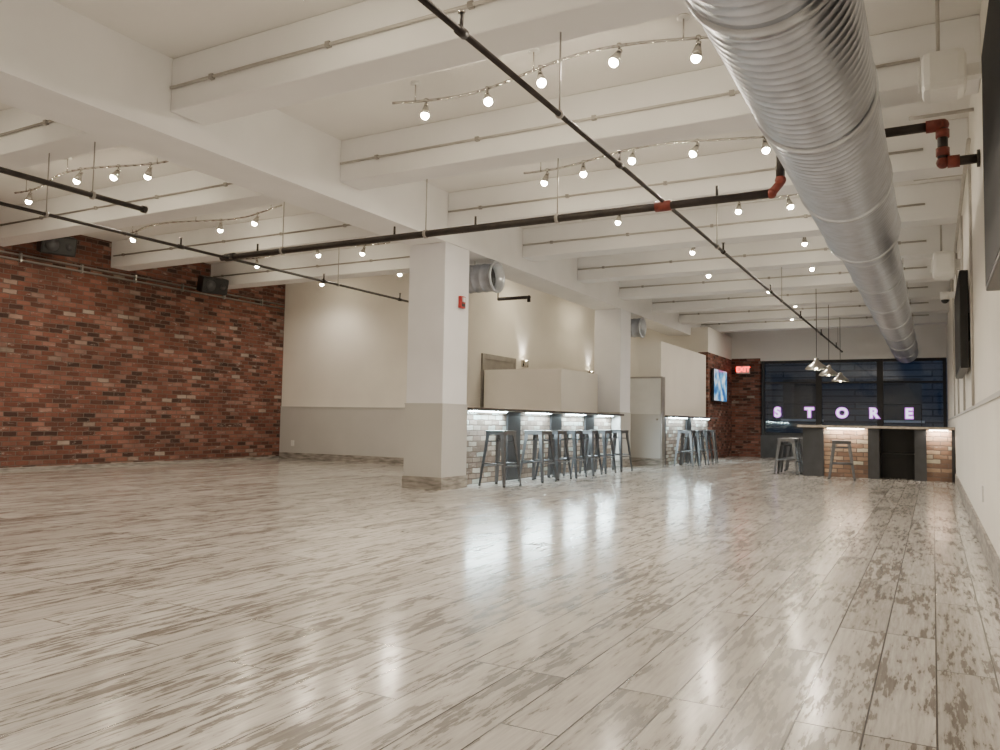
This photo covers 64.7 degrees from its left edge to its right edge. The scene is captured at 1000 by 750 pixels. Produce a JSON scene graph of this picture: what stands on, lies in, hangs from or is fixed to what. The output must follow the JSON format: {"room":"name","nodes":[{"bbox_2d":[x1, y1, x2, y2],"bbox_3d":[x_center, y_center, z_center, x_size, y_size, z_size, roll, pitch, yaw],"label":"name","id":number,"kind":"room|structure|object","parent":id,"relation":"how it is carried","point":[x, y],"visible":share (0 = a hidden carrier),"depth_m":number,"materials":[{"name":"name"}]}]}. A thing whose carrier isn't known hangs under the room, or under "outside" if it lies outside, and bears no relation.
{"room":"entertainment venue","nodes":[
{"label":"entertainment venue","id":0,"kind":"room"},
{"bbox_2d":[0,235,285,467],"bbox_3d":[-8.810,-0.616,9.848,0.200,3.850,16.700,-1,-4,29],"label":"wall","id":1,"kind":"structure","parent":0,"point":[95,369],"depth_m":13.82,"materials":[{"name":"red brick"}]},
{"bbox_2d":[36,237,76,256],"bbox_3d":[-6.974,-2.051,12.352,0.500,0.300,0.568,4,10,-44],"label":"wall speaker","id":2,"kind":"object","parent":1,"relation":"attached to","point":[64,246],"visible":0.92,"depth_m":12.16,"materials":[{"name":"black plastic"}]},
{"bbox_2d":[0,456,278,470],"bbox_3d":[-8.756,1.279,9.679,0.012,0.050,16.680,-1,-4,29],"label":"baseboard","id":3,"kind":"structure","parent":1,"relation":"attached to","point":[268,457],"depth_m":13.79,"materials":[{"name":"brown wood"}]},
{"bbox_2d":[0,250,284,308],"bbox_3d":[-8.689,-1.971,9.843,0.050,0.140,16.650,-1,-4,29],"label":"conduit","id":4,"kind":"object","parent":1,"relation":"attached to","point":[21,255],"depth_m":13.75,"materials":[{"name":"grey metal"}]},
{"bbox_2d":[196,275,228,295],"bbox_3d":[-5.473,-1.709,14.876,0.500,0.300,0.568,4,10,-44],"label":"wall speaker","id":5,"kind":"object","parent":1,"relation":"attached to","point":[205,284],"visible":1,"depth_m":14.65,"materials":[{"name":"black plastic"}]},
{"bbox_2d":[279,273,594,457],"bbox_3d":[-0.286,0.149,20.527,4.870,3.850,10.330,-1,-4,29],"label":"wall","id":6,"kind":"structure","parent":0,"point":[344,377],"depth_m":16.36,"materials":[{"name":"beige paint"}]},
{"bbox_2d":[279,452,403,464],"bbox_3d":[-2.699,1.695,15.843,4.660,0.140,0.025,-1,-4,29],"label":"baseboard","id":7,"kind":"structure","parent":6,"relation":"attached to","point":[282,455],"depth_m":16.10,"materials":[{"name":"brown wood"}]},
{"bbox_2d":[480,353,515,407],"bbox_3d":[-0.031,0.714,15.910,0.040,2.200,1.400,-1,-4,29],"label":"door","id":8,"kind":"structure","parent":6,"relation":"in","point":[488,361],"depth_m":15.68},
{"bbox_2d":[521,360,528,367],"bbox_3d":[0.539,-0.243,16.861,0.149,0.160,0.100,-1,-4,29],"label":"wall sconce","id":9,"kind":"object","parent":6,"relation":"attached to","point":[524,363],"depth_m":16.83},
{"bbox_2d":[630,377,664,465],"bbox_3d":[3.111,0.982,16.861,0.770,1.885,0.265,-1,-4,29],"label":"door","id":10,"kind":"structure","parent":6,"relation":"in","point":[647,394],"depth_m":16.77,"materials":[{"name":"beige paint"}]},
{"bbox_2d":[0,0,981,263],"bbox_3d":[-0.654,-2.388,11.375,13.080,0.150,27.400,-1,-4,29],"label":"ceiling","id":11,"kind":"structure","parent":0,"point":[174,29],"depth_m":6.95,"materials":[{"name":"white paint"}]},
{"bbox_2d":[0,120,53,136],"bbox_3d":[-6.074,-2.322,8.350,5.880,0.040,0.034,-1,-4,29],"label":"conduit","id":12,"kind":"object","parent":11,"relation":"attached to","point":[45,122],"visible":0.61,"depth_m":7.45,"materials":[{"name":"white metal"}]},
{"bbox_2d":[0,107,120,173],"bbox_3d":[-5.891,-2.346,8.476,6.280,0.450,0.360,-1,-4,29],"label":"ceiling beam","id":13,"kind":"structure","parent":11,"relation":"attached to","point":[30,147],"depth_m":7.53,"materials":[{"name":"white paint"}]},
{"bbox_2d":[14,157,168,203],"bbox_3d":[-4.951,-2.336,9.235,2.901,0.351,0.357,-1,-4,29],"label":"rail","id":14,"kind":"object","parent":11,"relation":"hanging from","point":[114,176],"visible":0.9,"depth_m":8.95,"materials":[{"name":"silver metal"}]},
{"bbox_2d":[0,182,231,225],"bbox_3d":[-5.051,-2.196,10.214,5.880,0.040,0.034,-1,-4,29],"label":"conduit","id":15,"kind":"object","parent":11,"relation":"attached to","point":[225,184],"visible":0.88,"depth_m":9.98,"materials":[{"name":"white metal"}]},
{"bbox_2d":[0,170,283,246],"bbox_3d":[-4.868,-2.221,10.340,6.280,0.450,0.360,-1,-4,29],"label":"ceiling beam","id":16,"kind":"structure","parent":11,"relation":"attached to","point":[232,197],"depth_m":10.09,"materials":[{"name":"white paint"}]},
{"bbox_2d":[125,205,281,241],"bbox_3d":[-4.364,-2.204,11.342,3.504,0.352,0.285,-1,-4,29],"label":"rail","id":17,"kind":"object","parent":11,"relation":"hanging from","point":[256,219],"visible":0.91,"depth_m":11.23,"materials":[{"name":"silver metal"}]},
{"bbox_2d":[113,224,350,256],"bbox_3d":[-4.028,-2.071,12.078,5.880,0.040,0.034,-1,-4,29],"label":"conduit","id":18,"kind":"object","parent":11,"relation":"attached to","point":[343,225],"visible":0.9,"depth_m":12.03,"materials":[{"name":"white metal"}]},
{"bbox_2d":[111,212,380,270],"bbox_3d":[-3.845,-2.096,12.204,6.280,0.450,0.360,-1,-4,29],"label":"ceiling beam","id":19,"kind":"structure","parent":11,"relation":"attached to","point":[163,258],"depth_m":12.16,"materials":[{"name":"white paint"}]},
{"bbox_2d":[211,243,409,288],"bbox_3d":[-2.822,-1.970,14.068,6.280,0.450,0.360,-1,-4,29],"label":"ceiling beam","id":20,"kind":"structure","parent":11,"relation":"attached to","point":[402,265],"depth_m":14.10,"materials":[{"name":"white paint"}]},
{"bbox_2d":[213,256,409,276],"bbox_3d":[-3.005,-1.946,13.942,5.880,0.040,0.034,-1,-4,29],"label":"conduit","id":21,"kind":"object","parent":11,"relation":"attached to","point":[370,260],"visible":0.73,"depth_m":14.04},
{"bbox_2d":[240,242,389,267],"bbox_3d":[-3.328,-2.077,13.232,3.504,0.352,0.334,-1,-4,29],"label":"rail","id":22,"kind":"object","parent":11,"relation":"hanging from","point":[362,252],"visible":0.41,"depth_m":12.86,"materials":[{"name":"silver metal"}]},
{"bbox_2d":[170,0,494,88],"bbox_3d":[-0.335,-2.401,5.205,5.430,0.040,0.034,-1,-4,29],"label":"conduit","id":23,"kind":"object","parent":11,"relation":"attached to","point":[471,4],"visible":1,"depth_m":5.67,"materials":[{"name":"white metal"}]},
{"bbox_2d":[0,0,700,335],"bbox_3d":[-0.464,-1.991,11.244,0.570,0.650,27.000,-1,-4,29],"label":"girder","id":24,"kind":"object","parent":11,"relation":"attached to","point":[58,64],"depth_m":7.10,"materials":[{"name":"white paint"}]},
{"bbox_2d":[171,0,689,125],"bbox_3d":[-0.082,-2.427,5.293,5.830,0.450,0.360,-1,-4,29],"label":"ceiling beam","id":25,"kind":"structure","parent":11,"relation":"attached to","point":[503,27],"depth_m":5.62,"materials":[{"name":"white paint"}]},
{"bbox_2d":[469,261,504,293],"bbox_3d":[-0.626,-1.406,11.579,1.350,0.484,0.450,-1,-4,29],"label":"duct","id":26,"kind":"object","parent":11,"relation":"hanging from","point":[490,277],"visible":0.43,"depth_m":11.25,"materials":[{"name":"metal"}]},
{"bbox_2d":[0,0,979,351],"bbox_3d":[1.323,-1.810,10.028,7.928,1.069,26.210,-1,-4,29],"label":"piping","id":27,"kind":"object","parent":11,"relation":"hanging from","point":[939,126],"visible":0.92,"depth_m":7.11,"materials":[{"name":"black metal"}]},
{"bbox_2d":[497,293,530,301],"bbox_3d":[0.246,-1.699,13.577,0.645,0.920,0.070,-1,-4,29],"label":"pipe stub","id":28,"kind":"object","parent":11,"relation":"attached to","point":[528,297],"visible":0.89,"depth_m":13.53,"materials":[{"name":"black metal"}]},
{"bbox_2d":[392,13,708,119],"bbox_3d":[0.266,-2.414,6.273,2.803,0.351,0.281,-1,-4,31],"label":"rail","id":29,"kind":"object","parent":11,"relation":"hanging from","point":[696,55],"visible":0.97,"depth_m":6.12,"materials":[{"name":"silver metal"}]},
{"bbox_2d":[340,57,919,164],"bbox_3d":[0.689,-2.276,7.069,5.430,0.040,0.034,-1,-4,29],"label":"conduit","id":30,"kind":"object","parent":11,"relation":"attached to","point":[733,92],"visible":0.85,"depth_m":7.02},
{"bbox_2d":[631,317,645,337],"bbox_3d":[2.871,-1.032,17.005,0.440,0.484,0.450,-1,-4,29],"label":"duct","id":31,"kind":"object","parent":11,"relation":"hanging from","point":[638,325],"visible":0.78,"depth_m":16.84,"materials":[{"name":"metal"}]},
{"bbox_2d":[524,135,770,185],"bbox_3d":[1.438,-2.290,8.095,2.802,0.348,0.369,-1,-4,29],"label":"rail","id":32,"kind":"object","parent":11,"relation":"hanging from","point":[693,152],"visible":0.87,"depth_m":7.94,"materials":[{"name":"silver metal"}]},
{"bbox_2d":[340,14,980,189],"bbox_3d":[0.942,-2.302,7.157,5.830,0.450,0.360,-1,-4,29],"label":"ceiling beam","id":33,"kind":"structure","parent":11,"relation":"attached to","point":[898,84],"depth_m":7.00,"materials":[{"name":"white paint"}]},
{"bbox_2d":[448,148,922,212],"bbox_3d":[1.712,-2.151,8.933,5.430,0.040,0.034,-1,-4,29],"label":"conduit","id":34,"kind":"object","parent":11,"relation":"attached to","point":[664,183],"visible":0.76,"depth_m":9.00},
{"bbox_2d":[582,194,798,224],"bbox_3d":[2.347,-2.160,10.061,2.904,0.350,0.294,-1,-4,29],"label":"string lights","id":35,"kind":"object","parent":11,"relation":"hanging from","point":[790,205],"visible":0.34,"depth_m":9.75,"materials":[{"name":"silver metal"}]},
{"bbox_2d":[448,117,968,227],"bbox_3d":[1.965,-2.176,9.021,5.830,0.450,0.360,-1,-4,29],"label":"ceiling beam","id":36,"kind":"structure","parent":11,"relation":"attached to","point":[916,165],"depth_m":8.87,"materials":[{"name":"white paint"}]},
{"bbox_2d":[523,203,924,245],"bbox_3d":[2.735,-2.026,10.797,5.430,0.040,0.034,-1,-4,29],"label":"conduit","id":37,"kind":"object","parent":11,"relation":"attached to","point":[919,204],"visible":0.85,"depth_m":10.86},
{"bbox_2d":[523,179,961,261],"bbox_3d":[2.988,-2.051,10.885,5.830,0.450,0.360,-1,-4,29],"label":"ceiling beam","id":38,"kind":"structure","parent":11,"relation":"attached to","point":[941,199],"depth_m":10.77,"materials":[{"name":"white paint"}]},
{"bbox_2d":[690,237,807,254],"bbox_3d":[3.380,-2.033,11.944,2.904,0.352,0.296,-1,-4,29],"label":"rail","id":39,"kind":"object","parent":11,"relation":"hanging from","point":[804,240],"visible":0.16,"depth_m":11.42,"materials":[{"name":"silver metal"}]},
{"bbox_2d":[577,240,925,269],"bbox_3d":[3.758,-1.900,12.661,5.430,0.040,0.034,-1,-4,29],"label":"conduit","id":40,"kind":"object","parent":11,"relation":"attached to","point":[899,242],"visible":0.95,"depth_m":12.75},
{"bbox_2d":[706,267,813,277],"bbox_3d":[4.387,-1.913,13.778,2.902,0.346,0.345,-1,-4,29],"label":"rail","id":41,"kind":"object","parent":11,"relation":"hanging from","point":[810,268],"visible":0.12,"depth_m":13.36,"materials":[{"name":"silver metal"}]},
{"bbox_2d":[577,224,956,282],"bbox_3d":[4.011,-1.926,12.749,5.830,0.450,0.360,-1,-4,29],"label":"ceiling beam","id":42,"kind":"structure","parent":11,"relation":"attached to","point":[917,250],"depth_m":12.66,"materials":[{"name":"white paint"}]},
{"bbox_2d":[619,266,926,288],"bbox_3d":[4.781,-1.775,14.525,5.430,0.040,0.034,-1,-4,29],"label":"conduit","id":43,"kind":"object","parent":11,"relation":"attached to","point":[904,268],"visible":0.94,"depth_m":14.66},
{"bbox_2d":[619,258,949,299],"bbox_3d":[5.034,-1.801,14.613,5.830,0.450,0.360,-1,-4,29],"label":"ceiling beam","id":44,"kind":"structure","parent":11,"relation":"attached to","point":[920,274],"depth_m":14.61,"materials":[{"name":"white paint"}]},
{"bbox_2d":[652,286,927,302],"bbox_3d":[5.804,-1.650,16.389,5.430,0.040,0.034,-1,-4,29],"label":"conduit","id":45,"kind":"object","parent":11,"relation":"attached to","point":[850,291],"visible":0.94,"depth_m":16.47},
{"bbox_2d":[652,281,949,312],"bbox_3d":[6.057,-1.675,16.477,5.830,0.450,0.360,-1,-4,29],"label":"ceiling beam","id":46,"kind":"structure","parent":11,"relation":"attached to","point":[934,288],"depth_m":16.42,"materials":[{"name":"white paint"}]},
{"bbox_2d":[685,0,917,362],"bbox_3d":[3.795,-1.476,8.129,0.654,0.987,25.500,-1,-4,29],"label":"ventilation duct","id":47,"kind":"object","parent":11,"relation":"hanging from","point":[806,73],"visible":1,"depth_m":4.07,"materials":[{"name":"metal"}]},
{"bbox_2d":[679,302,928,314],"bbox_3d":[6.827,-1.525,18.253,5.430,0.040,0.034,-1,-4,29],"label":"conduit","id":48,"kind":"object","parent":11,"relation":"attached to","point":[909,302],"visible":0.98,"depth_m":18.36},
{"bbox_2d":[679,299,948,323],"bbox_3d":[7.080,-1.550,18.341,5.830,0.450,0.360,-1,-4,29],"label":"ceiling beam","id":49,"kind":"structure","parent":11,"relation":"attached to","point":[934,305],"depth_m":18.28,"materials":[{"name":"white paint"}]},
{"bbox_2d":[701,314,928,324],"bbox_3d":[7.850,-1.399,20.117,5.430,0.040,0.034,-1,-4,29],"label":"conduit","id":50,"kind":"object","parent":11,"relation":"attached to","point":[926,314],"visible":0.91,"depth_m":20.26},
{"bbox_2d":[805,320,827,369],"bbox_3d":[5.880,-1.056,14.670,0.400,1.900,0.400,-1,-4,29],"label":"pendant lamp","id":51,"kind":"object","parent":11,"relation":"hanging from","point":[816,364],"visible":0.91,"depth_m":14.58,"materials":[{"name":"silver metal"}]},
{"bbox_2d":[701,313,946,331],"bbox_3d":[8.103,-1.425,20.205,5.830,0.450,0.360,-1,-4,29],"label":"ceiling beam","id":52,"kind":"structure","parent":11,"relation":"attached to","point":[933,318],"depth_m":20.07,"materials":[{"name":"white paint"}]},
{"bbox_2d":[819,305,838,375],"bbox_3d":[6.840,-0.939,16.420,0.400,1.900,0.400,-1,-4,29],"label":"pendant lamp","id":53,"kind":"object","parent":11,"relation":"hanging from","point":[828,372],"visible":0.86,"depth_m":16.33,"materials":[{"name":"silver metal"}]},
{"bbox_2d":[831,372,848,381],"bbox_3d":[7.945,-0.803,18.433,0.400,1.900,0.400,-1,-4,29],"label":"pendant lamp","id":54,"kind":"object","parent":11,"relation":"hanging from","point":[840,378],"visible":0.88,"depth_m":18.29,"materials":[{"name":"silver metal"}]},
{"bbox_2d":[0,456,999,749],"bbox_3d":[-0.725,1.605,11.145,13.080,0.150,27.400,-1,-4,29],"label":"floor","id":55,"kind":"structure","parent":0,"point":[732,603],"depth_m":3.72,"materials":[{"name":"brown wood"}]},
{"bbox_2d":[401,242,468,489],"bbox_3d":[-0.834,-0.111,10.521,0.614,3.200,0.644,-1,-4,29],"label":"column","id":56,"kind":"structure","parent":55,"relation":"on","point":[435,427],"depth_m":10.28,"materials":[{"name":"white paint"}]},
{"bbox_2d":[458,296,465,308],"bbox_3d":[-0.495,-0.968,10.495,0.070,0.160,0.120,-1,-4,29],"label":"fire alarm strobe","id":57,"kind":"object","parent":56,"relation":"attached to","point":[461,299],"visible":1,"depth_m":10.46,"materials":[{"name":"red plastic"}]},
{"bbox_2d":[478,430,521,487],"bbox_3d":[0.008,1.149,10.911,0.442,0.760,0.442,-1,-4,34],"label":"metal bar stool","id":58,"kind":"object","parent":55,"relation":"on","point":[500,441],"visible":1,"depth_m":10.86,"materials":[{"name":"grey metal"}]},
{"bbox_2d":[518,430,556,482],"bbox_3d":[0.570,1.212,11.832,0.442,0.760,0.442,-1,-4,33],"label":"metal bar stool","id":59,"kind":"object","parent":55,"relation":"on","point":[536,433],"visible":0.97,"depth_m":11.78,"materials":[{"name":"grey metal"}]},
{"bbox_2d":[484,369,597,412],"bbox_3d":[0.828,0.877,15.599,1.640,1.870,1.800,-1,-4,29],"label":"partition wall","id":60,"kind":"structure","parent":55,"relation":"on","point":[526,389],"depth_m":14.89,"materials":[{"name":"beige paint"}]},
{"bbox_2d":[466,407,623,484],"bbox_3d":[0.816,1.143,13.262,0.540,1.070,5.910,-1,-4,29],"label":"bar","id":61,"kind":"object","parent":55,"relation":"on","point":[479,420],"visible":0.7,"depth_m":12.35,"materials":[{"name":"white brick"}]},
{"bbox_2d":[535,430,571,479],"bbox_3d":[0.841,1.247,12.367,0.442,0.760,0.442,-1,-4,33],"label":"metal bar stool","id":62,"kind":"object","parent":55,"relation":"on","point":[555,433],"visible":0.72,"depth_m":12.29,"materials":[{"name":"grey metal"}]},
{"bbox_2d":[552,430,586,477],"bbox_3d":[1.147,1.282,12.883,0.442,0.760,0.442,-1,-4,29],"label":"metal bar stool","id":63,"kind":"object","parent":55,"relation":"on","point":[574,433],"visible":0.7,"depth_m":12.81,"materials":[{"name":"grey metal"}]},
{"bbox_2d":[571,430,602,475],"bbox_3d":[1.489,1.327,13.549,0.442,0.760,0.442,-1,-4,27],"label":"metal bar stool","id":64,"kind":"object","parent":55,"relation":"on","point":[590,432],"visible":0.68,"depth_m":13.45,"materials":[{"name":"grey metal"}]},
{"bbox_2d":[584,430,616,473],"bbox_3d":[1.802,1.365,14.117,0.442,0.760,0.442,-1,-4,33],"label":"metal bar stool","id":65,"kind":"object","parent":55,"relation":"on","point":[604,432],"visible":0.73,"depth_m":14.05,"materials":[{"name":"grey metal"}]},
{"bbox_2d":[594,309,630,467],"bbox_3d":[2.312,0.274,16.253,0.614,3.200,0.644,-1,-4,29],"label":"column","id":66,"kind":"structure","parent":55,"relation":"on","point":[612,344],"depth_m":16.02,"materials":[{"name":"white paint"}]},
{"bbox_2d":[602,430,632,471],"bbox_3d":[2.203,1.411,14.808,0.442,0.760,0.442,-1,-4,37],"label":"metal bar stool","id":67,"kind":"object","parent":55,"relation":"on","point":[614,432],"visible":0.79,"depth_m":14.76,"materials":[{"name":"grey metal"}]},
{"bbox_2d":[673,430,698,466],"bbox_3d":[3.985,1.560,16.848,0.442,0.760,0.442,-1,-4,30],"label":"metal bar stool","id":68,"kind":"object","parent":55,"relation":"on","point":[682,432],"visible":0.99,"depth_m":16.79,"materials":[{"name":"grey metal"}]},
{"bbox_2d":[665,415,717,465],"bbox_3d":[4.388,1.506,18.482,0.540,1.070,3.820,-1,-4,29],"label":"bar","id":69,"kind":"object","parent":55,"relation":"on","point":[673,423],"visible":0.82,"depth_m":17.79,"materials":[{"name":"white brick"}]},
{"bbox_2d":[681,430,706,465],"bbox_3d":[4.273,1.595,17.373,0.442,0.760,0.442,-1,-4,31],"label":"metal bar stool","id":70,"kind":"object","parent":55,"relation":"on","point":[698,435],"visible":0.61,"depth_m":17.31,"materials":[{"name":"grey metal"}]},
{"bbox_2d":[690,430,713,464],"bbox_3d":[4.579,1.631,17.889,0.442,0.760,0.442,-1,-4,28],"label":"metal bar stool","id":71,"kind":"object","parent":55,"relation":"on","point":[706,432],"visible":0.52,"depth_m":17.80,"materials":[{"name":"grey metal"}]},
{"bbox_2d":[698,430,718,462],"bbox_3d":[4.873,1.669,18.467,0.442,0.760,0.442,0,-4,21],"label":"metal bar stool","id":72,"kind":"object","parent":55,"relation":"on","point":[713,432],"visible":0.53,"depth_m":18.33,"materials":[{"name":"grey metal"}]},
{"bbox_2d":[773,438,801,474],"bbox_3d":[5.348,1.509,14.675,0.442,0.660,0.442,-1,-4,28],"label":"metal bar stool","id":73,"kind":"object","parent":55,"relation":"on","point":[793,441],"visible":0.99,"depth_m":14.60,"materials":[{"name":"grey metal"}]},
{"bbox_2d":[779,438,802,472],"bbox_3d":[5.594,1.542,15.166,0.442,0.660,0.442,-1,-4,26],"label":"metal bar stool","id":74,"kind":"object","parent":55,"relation":"on","point":[798,439],"visible":0.65,"depth_m":15.22,"materials":[{"name":"grey metal"}]},
{"bbox_2d":[784,437,802,470],"bbox_3d":[5.900,1.577,15.682,0.442,0.660,0.442,-1,-4,25],"label":"metal bar stool","id":75,"kind":"object","parent":55,"relation":"on","point":[801,439],"visible":0.23,"depth_m":15.59,"materials":[{"name":"grey metal"}]},
{"bbox_2d":[827,440,855,479],"bbox_3d":[5.864,1.453,13.538,0.442,0.660,0.442,0,-4,24],"label":"metal bar stool","id":76,"kind":"object","parent":55,"relation":"on","point":[834,442],"visible":1,"depth_m":13.42,"materials":[{"name":"grey metal"}]},
{"bbox_2d":[797,425,955,482],"bbox_3d":[6.760,1.377,14.206,2.470,0.920,1.440,-1,-4,29],"label":"bar","id":77,"kind":"object","parent":55,"relation":"on","point":[907,452],"visible":0.98,"depth_m":13.91,"materials":[{"name":"brick"}]},
{"bbox_2d":[630,341,705,416],"bbox_3d":[3.918,0.719,18.787,1.000,2.660,3.830,-1,-4,29],"label":"block","id":78,"kind":"object","parent":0,"point":[683,370],"depth_m":17.88,"materials":[{"name":"beige paint"}]},
{"bbox_2d":[631,327,731,458],"bbox_3d":[4.822,0.552,22.055,2.650,3.400,2.700,-1,-4,29],"label":"wall","id":79,"kind":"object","parent":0,"point":[717,346],"depth_m":21.03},
{"bbox_2d":[711,368,726,401],"bbox_3d":[5.833,0.286,21.033,0.102,0.850,1.450,-1,-4,29],"label":"television","id":80,"kind":"object","parent":79,"relation":"attached to","point":[718,377],"depth_m":20.81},
{"bbox_2d":[646,324,946,457],"bbox_3d":[7.894,0.382,22.067,8.430,3.850,0.250,-1,-4,29],"label":"wall","id":81,"kind":"structure","parent":0,"point":[749,348],"depth_m":22.03,"materials":[{"name":"beige paint"}]},
{"bbox_2d":[736,366,749,373],"bbox_3d":[6.916,-0.144,22.376,0.384,0.220,0.209,-1,-4,29],"label":"exit sign","id":82,"kind":"object","parent":81,"relation":"attached to","point":[739,369],"visible":1,"depth_m":22.29,"materials":[{"name":"red plastic"}]},
{"bbox_2d":[767,407,790,421],"bbox_3d":[7.738,1.098,21.875,0.608,0.393,0.050,-1,-4,29],"label":"letter sign","id":83,"kind":"object","parent":81,"relation":"attached to","point":[777,413],"depth_m":21.89,"materials":[{"name":"white plastic"}]},
{"bbox_2d":[761,360,818,435],"bbox_3d":[8.049,0.640,21.896,1.500,2.080,0.130,-1,-4,29],"label":"window","id":84,"kind":"structure","parent":81,"relation":"in","point":[795,361],"depth_m":21.96,"materials":[{"name":"black metal"}]},
{"bbox_2d":[804,407,813,417],"bbox_3d":[8.426,1.022,21.503,0.230,0.273,0.050,-1,-4,29],"label":"letter sign","id":85,"kind":"object","parent":81,"relation":"attached to","point":[808,409],"depth_m":21.50,"materials":[{"name":"white plastic"}]},
{"bbox_2d":[832,407,855,422],"bbox_3d":[9.191,1.071,21.080,0.565,0.405,0.050,-1,-4,29],"label":"letter sign","id":86,"kind":"object","parent":81,"relation":"attached to","point":[844,409],"depth_m":21.09,"materials":[{"name":"white plastic"}]},
{"bbox_2d":[818,359,879,425],"bbox_3d":[9.369,0.622,21.172,1.510,2.080,0.130,-1,-4,29],"label":"window","id":87,"kind":"structure","parent":81,"relation":"in","point":[845,360],"depth_m":21.14,"materials":[{"name":"black metal"}]},
{"bbox_2d":[869,404,921,426],"bbox_3d":[10.266,1.045,20.491,1.211,0.562,0.050,-1,-4,29],"label":"letter sign","id":88,"kind":"object","parent":81,"relation":"attached to","point":[872,411],"depth_m":20.44,"materials":[{"name":"white plastic"}]},
{"bbox_2d":[880,357,946,426],"bbox_3d":[10.697,0.603,20.445,1.520,2.080,0.130,-1,-4,29],"label":"window","id":89,"kind":"structure","parent":81,"relation":"in","point":[943,359],"depth_m":20.39,"materials":[{"name":"black metal"}]},
{"bbox_2d":[946,0,999,557],"bbox_3d":[5.006,-0.464,8.253,0.200,3.850,27.200,-1,-4,29],"label":"wall","id":90,"kind":"structure","parent":0,"point":[977,431],"depth_m":6.20,"materials":[{"name":"beige paint"}]},
{"bbox_2d":[909,107,974,415],"bbox_3d":[5.984,-0.712,10.752,0.480,2.466,9.516,-1,-4,29],"label":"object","id":91,"kind":"structure","parent":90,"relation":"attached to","point":[968,141],"depth_m":6.97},
{"bbox_2d":[931,225,960,279],"bbox_3d":[5.663,-1.752,10.036,0.330,1.049,0.280,-1,-4,29],"label":"wall speaker","id":92,"kind":"object","parent":90,"relation":"attached to","point":[944,264],"visible":0.95,"depth_m":9.92,"materials":[{"name":"plastic"}]},
{"bbox_2d":[940,291,955,303],"bbox_3d":[5.954,-1.022,10.445,0.230,0.150,0.120,-1,-4,29],"label":"security camera","id":93,"kind":"object","parent":90,"relation":"attached to","point":[945,297],"visible":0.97,"depth_m":10.42,"materials":[{"name":"white plastic"}]},
{"bbox_2d":[918,0,981,103],"bbox_3d":[2.998,-2.225,5.246,0.390,0.749,0.280,-1,-4,29],"label":"wall speaker","id":94,"kind":"object","parent":90,"relation":"attached to","point":[943,75],"visible":0.97,"depth_m":5.15,"materials":[{"name":"plastic"}]},
{"bbox_2d":[954,270,969,378],"bbox_3d":[4.678,-0.461,7.976,0.102,0.900,1.800,-1,-4,29],"label":"television","id":95,"kind":"object","parent":90,"relation":"attached to","point":[961,311],"visible":1,"depth_m":7.21,"materials":[{"name":"black plastic"}]},
{"bbox_2d":[947,390,999,420],"bbox_3d":[4.851,0.360,8.169,0.012,0.030,27.000,-1,-4,29],"label":"trim","id":96,"kind":"structure","parent":90,"relation":"attached to","point":[997,394],"depth_m":5.85,"materials":[{"name":"grey paint"}]},
{"bbox_2d":[955,474,999,592],"bbox_3d":[4.829,1.378,8.113,0.020,0.150,27.000,-1,-4,29],"label":"baseboard","id":97,"kind":"structure","parent":90,"relation":"attached to","point":[992,558],"depth_m":5.81,"materials":[{"name":"brown wood"}]},
{"bbox_2d":[981,485,983,501],"bbox_3d":[3.657,0.899,5.977,0.012,0.120,0.080,-1,-4,29],"label":"power outlet","id":98,"kind":"object","parent":90,"relation":"attached to","point":[982,486],"visible":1,"depth_m":5.94,"materials":[{"name":"white plastic"}]},
{"bbox_2d":[981,0,999,290],"bbox_3d":[1.885,-1.028,2.891,0.102,1.150,1.950,-1,-4,29],"label":"television","id":99,"kind":"object","parent":90,"relation":"attached to","point":[990,58],"visible":1,"depth_m":3.24,"materials":[{"name":"black plastic"}]},
{"label":"outside","id":100,"kind":"structure","parent":0,"visible":0},
{"bbox_3d":[14.376,3.149,30.321,36.000,0.200,20.750,-1,-4,29],"label":"ground","id":101,"kind":"structure","parent":100,"visible":0},
{"bbox_2d":[765,358,947,432],"bbox_3d":[16.820,-3.729,34.955,36.000,14.150,1.100,-1,-4,29],"label":"neighboring building","id":102,"kind":"structure","parent":101,"relation":"on","point":[857,398],"depth_m":34.80,"materials":[{"name":"blue brick"}]}
]}

